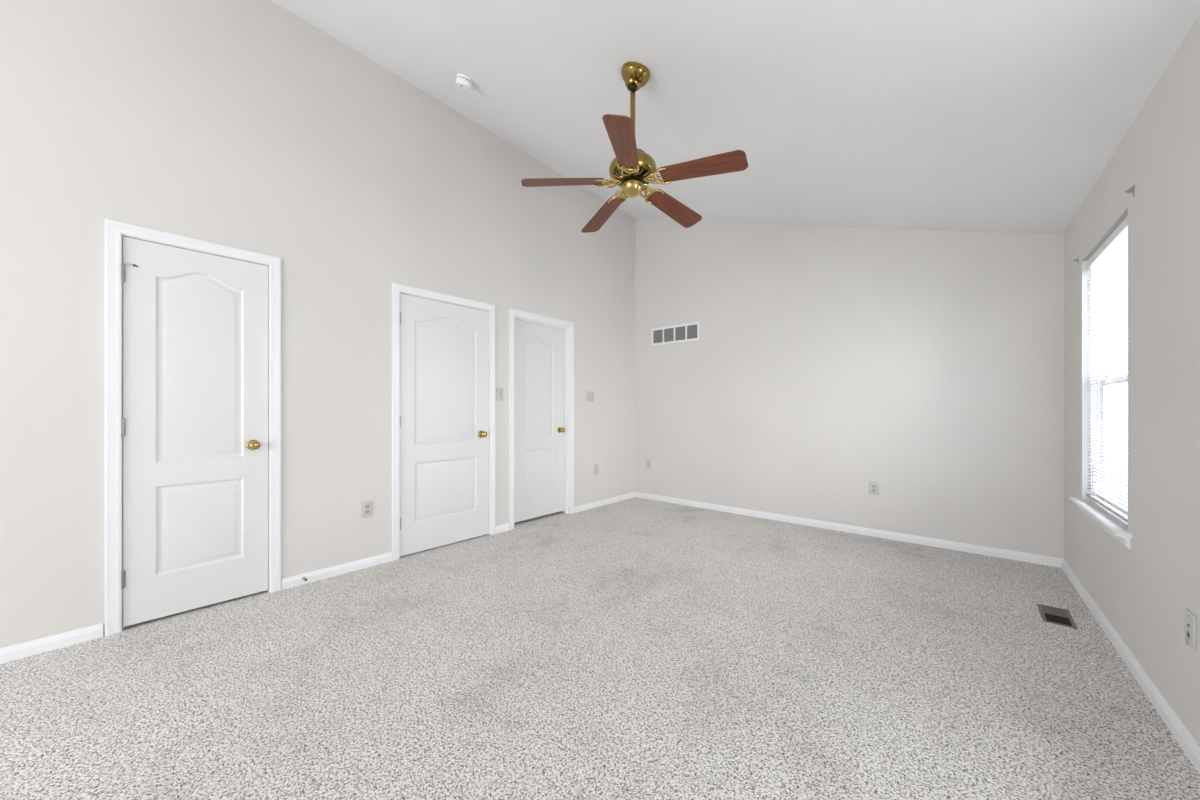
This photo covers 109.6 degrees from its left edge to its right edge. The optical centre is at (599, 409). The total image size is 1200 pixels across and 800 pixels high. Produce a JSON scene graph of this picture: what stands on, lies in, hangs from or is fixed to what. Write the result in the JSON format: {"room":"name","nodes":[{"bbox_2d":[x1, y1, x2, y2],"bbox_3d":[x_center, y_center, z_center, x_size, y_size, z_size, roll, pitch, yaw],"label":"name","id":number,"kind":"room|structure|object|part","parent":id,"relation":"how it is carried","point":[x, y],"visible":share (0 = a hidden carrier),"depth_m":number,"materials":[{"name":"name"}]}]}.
{"room":"empty bedroom","nodes":[
{"label":"empty bedroom","id":0,"kind":"room"},
{"bbox_2d":[0,0,634,647],"bbox_3d":[-2.252,-0.750,2.599,0.120,3.816,8.175,0,0,41],"label":"wall","id":1,"kind":"structure","parent":0,"point":[241,124],"depth_m":2.70,"materials":[{"name":"beige paint"}]},
{"bbox_2d":[105,219,280,635],"bbox_3d":[-2.322,0.090,2.467,0.186,2.136,0.736,0,0,41],"label":"door","id":2,"kind":"structure","parent":1,"relation":"in","point":[193,326],"depth_m":2.40,"materials":[{"name":"white paint"}]},
{"bbox_3d":[-2.128,0.217,2.603,0.068,0.065,0.065,0,0,41],"label":"knob","id":3,"kind":"part","parent":2,"relation":"part of","materials":[{"name":"gold metal"}]},
{"bbox_2d":[0,492,635,663],"bbox_3d":[-2.201,1.125,2.555,0.014,0.067,8.175,0,0,41],"label":"baseboard","id":4,"kind":"structure","parent":1,"relation":"attached to","point":[26,649],"depth_m":2.73,"materials":[{"name":"white paint"}]},
{"bbox_2d":[361,500,372,517],"bbox_3d":[-1.716,0.730,3.118,0.009,0.124,0.078,0,0,41],"label":"power outlet","id":5,"kind":"object","parent":1,"relation":"attached to","point":[366,506],"visible":1,"depth_m":3.11,"materials":[{"name":"grey plastic"}]},
{"bbox_2d":[392,283,494,560],"bbox_3d":[-1.316,0.090,3.628,0.186,2.136,0.938,0,0,41],"label":"door","id":6,"kind":"structure","parent":1,"relation":"in","point":[443,345],"depth_m":3.56,"materials":[{"name":"white paint"}]},
{"bbox_3d":[-1.058,0.220,3.836,0.068,0.065,0.065,0,0,41],"label":"knob","id":7,"kind":"part","parent":6,"relation":"part of","materials":[{"name":"gold metal"}]},
{"bbox_2d":[496,388,502,400],"bbox_3d":[-0.944,-0.148,4.001,0.018,0.120,0.074,0,0,41],"label":"light switch","id":8,"kind":"object","parent":1,"relation":"attached to","point":[499,391],"visible":1,"depth_m":4.00,"materials":[{"name":"grey plastic"}]},
{"bbox_2d":[509,308,573,529],"bbox_3d":[-0.630,0.088,4.458,0.134,2.140,0.884,0,0,41],"label":"door","id":9,"kind":"structure","parent":1,"relation":"in","point":[541,348],"depth_m":4.48,"materials":[{"name":"white paint"}]},
{"bbox_3d":[-0.424,0.221,4.677,0.068,0.065,0.065,0,0,41],"label":"knob","id":10,"kind":"part","parent":9,"relation":"part of","materials":[{"name":"gold metal"}]},
{"bbox_2d":[587,391,593,401],"bbox_3d":[-0.108,-0.158,4.965,0.018,0.120,0.128,0,0,41],"label":"light switch","id":11,"kind":"object","parent":1,"relation":"attached to","point":[590,395],"visible":1,"depth_m":4.96,"materials":[{"name":"grey plastic"}]},
{"bbox_2d":[594,464,598,474],"bbox_3d":[-0.043,0.712,5.047,0.009,0.124,0.080,0,0,41],"label":"power outlet","id":12,"kind":"object","parent":1,"relation":"attached to","point":[596,467],"visible":1,"depth_m":5.05,"materials":[{"name":"grey plastic"}]},
{"bbox_2d":[0,497,1199,799],"bbox_3d":[-1.165,1.218,1.656,5.530,0.120,8.455,0,0,41],"label":"floor","id":13,"kind":"structure","parent":0,"point":[635,648],"depth_m":1.77,"materials":[{"name":"grey carpet"}]},
{"bbox_2d":[1037,604,1077,628],"bbox_3d":[2.565,1.156,2.379,0.128,0.004,0.272,0,0,41],"label":"floor vent","id":14,"kind":"object","parent":13,"relation":"in","point":[1050,614],"visible":1,"depth_m":2.37,"materials":[{"name":"brown metal"}]},
{"bbox_2d":[271,0,1199,234],"bbox_3d":[-0.694,-2.033,1.247,4.266,1.584,8.455,0,0,41],"label":"ceiling","id":15,"kind":"structure","parent":0,"point":[1003,116],"depth_m":2.35,"materials":[{"name":"white paint"}]},
{"bbox_2d":[456,74,472,90],"bbox_3d":[-0.979,-2.364,3.052,0.122,0.086,0.120,0,0,29],"label":"smoke detector","id":16,"kind":"object","parent":15,"relation":"attached to","point":[464,82],"visible":1,"depth_m":3.02,"materials":[{"name":"white plastic"}]},
{"bbox_2d":[521,62,747,232],"bbox_3d":[0.223,-1.611,2.482,1.232,0.740,1.212,0,0,41],"label":"ceiling fan","id":17,"kind":"object","parent":15,"relation":"hanging from","point":[632,169],"visible":1,"depth_m":2.38,"materials":[{"name":"brown wood"}]},
{"bbox_3d":[-0.212,-1.301,2.416,0.464,0.071,0.138,0,0,-7],"label":"blade","id":18,"kind":"part","parent":17,"relation":"part of","materials":[{"name":"brown wood"}]},
{"bbox_3d":[0.017,-1.301,2.835,0.138,0.071,0.464,0,0,-25],"label":"blade","id":19,"kind":"part","parent":17,"relation":"part of","materials":[{"name":"brown wood"}]},
{"bbox_3d":[0.115,-1.301,2.069,0.138,0.071,0.464,0,0,11],"label":"blade","id":20,"kind":"part","parent":17,"relation":"part of","materials":[{"name":"brown wood"}]},
{"bbox_3d":[0.486,-1.301,2.746,0.464,0.071,0.138,0,0,-43],"label":"blade","id":21,"kind":"part","parent":17,"relation":"part of","materials":[{"name":"brown wood"}]},
{"bbox_3d":[0.547,-1.301,2.273,0.464,0.071,0.138,0,0,29],"label":"blade","id":22,"kind":"part","parent":17,"relation":"part of","materials":[{"name":"brown wood"}]},
{"bbox_2d":[635,219,1063,558],"bbox_3d":[1.977,-0.699,4.421,4.121,3.714,0.120,0,0,41],"label":"wall","id":23,"kind":"structure","parent":0,"point":[826,363],"depth_m":3.96,"materials":[{"name":"beige paint"}]},
{"bbox_2d":[646,459,650,468],"bbox_3d":[0.628,0.703,5.506,0.076,0.118,0.008,0,0,41],"label":"phone jack","id":24,"kind":"object","parent":23,"relation":"attached to","point":[648,462],"visible":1,"depth_m":5.50,"materials":[{"name":"grey plastic"}]},
{"bbox_2d":[651,322,698,345],"bbox_3d":[0.924,-0.940,5.248,0.680,0.216,0.010,0,0,41],"label":"air vent","id":25,"kind":"object","parent":23,"relation":"in","point":[690,331],"visible":1,"depth_m":5.24,"materials":[{"name":"white metal"}]},
{"bbox_2d":[635,492,1062,567],"bbox_3d":[1.933,1.125,4.370,3.881,0.067,0.014,0,0,41],"label":"baseboard","id":26,"kind":"structure","parent":23,"relation":"attached to","point":[983,550],"depth_m":3.84,"materials":[{"name":"white paint"}]},
{"bbox_2d":[869,482,878,494],"bbox_3d":[2.509,0.718,3.874,0.076,0.118,0.009,0,0,41],"label":"power outlet","id":27,"kind":"object","parent":23,"relation":"attached to","point":[873,486],"visible":1,"depth_m":3.87,"materials":[{"name":"grey plastic"}]},
{"bbox_2d":[1064,15,1199,745],"bbox_3d":[0.817,-0.064,-0.063,0.120,2.443,8.178,0,0,40],"label":"wall","id":28,"kind":"structure","parent":0,"point":[1144,590],"depth_m":1.70,"materials":[{"name":"beige paint"}]},
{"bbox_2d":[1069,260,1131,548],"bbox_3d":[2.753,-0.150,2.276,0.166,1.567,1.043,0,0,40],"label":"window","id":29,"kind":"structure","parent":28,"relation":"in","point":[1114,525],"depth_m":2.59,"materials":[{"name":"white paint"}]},
{"bbox_3d":[2.753,0.568,2.276,0.166,0.019,1.043,0,0,40],"label":"sill","id":30,"kind":"part","parent":29,"relation":"part of","materials":[{"name":"white paint"}]},
{"bbox_2d":[1086,215,1127,522],"bbox_3d":[2.747,-0.193,2.287,0.044,1.458,0.913,0,0,40],"label":"window blind","id":31,"kind":"object","parent":29,"relation":"attached to","point":[1108,266],"visible":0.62,"depth_m":2.28,"materials":[{"name":"white plastic"}]},
{"bbox_3d":[2.960,-0.175,2.530,0.030,1.406,0.005,0,0,40],"label":"ladder cord","id":32,"kind":"part","parent":31,"relation":"part of","materials":[{"name":"white plastic"}]},
{"bbox_3d":[2.752,0.528,2.283,0.026,0.015,0.913,0,0,40],"label":"rail","id":33,"kind":"part","parent":31,"relation":"part of","materials":[{"name":"white plastic"}]},
{"bbox_3d":[2.542,-0.175,2.033,0.030,1.406,0.005,0,0,40],"label":"ladder cord","id":34,"kind":"part","parent":31,"relation":"part of","materials":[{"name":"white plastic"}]},
{"bbox_3d":[2.799,-0.188,2.243,0.052,1.490,0.927,0,0,40],"label":"frame","id":35,"kind":"part","parent":29,"relation":"part of","materials":[{"name":"white plastic"}]},
{"bbox_3d":[2.792,0.169,2.249,0.018,0.707,0.857,0,0,40],"label":"sash","id":36,"kind":"part","parent":29,"relation":"part of","materials":[{"name":"white glass"}]},
{"bbox_3d":[2.808,-0.521,2.236,0.017,0.753,0.857,0,0,40],"label":"sash","id":37,"kind":"part","parent":29,"relation":"part of","materials":[{"name":"white plastic"}]},
{"bbox_2d":[1124,185,1133,196],"bbox_3d":[2.365,-0.976,1.890,0.026,0.052,0.016,0,0,40],"label":"curtain rod bracket","id":38,"kind":"object","parent":28,"relation":"attached to","point":[1131,190],"visible":1,"depth_m":1.88,"materials":[{"name":"metal"}]},
{"bbox_3d":[2.364,-0.982,1.890,0.024,0.029,0.012,0,0,40],"label":"hook arm","id":39,"kind":"part","parent":38,"relation":"part of","materials":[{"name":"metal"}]},
{"bbox_2d":[1061,559,1199,774],"bbox_3d":[0.766,1.125,-0.019,0.014,0.067,8.176,0,0,40],"label":"baseboard","id":40,"kind":"structure","parent":28,"relation":"attached to","point":[1187,742],"depth_m":1.75,"materials":[{"name":"white paint"}]},
{"bbox_2d":[1185,608,1195,651],"bbox_3d":[1.982,0.737,1.421,0.009,0.119,0.070,0,0,40],"label":"power outlet","id":41,"kind":"object","parent":28,"relation":"attached to","point":[1190,618],"visible":1,"depth_m":1.41,"materials":[{"name":"grey plastic"}]}
]}

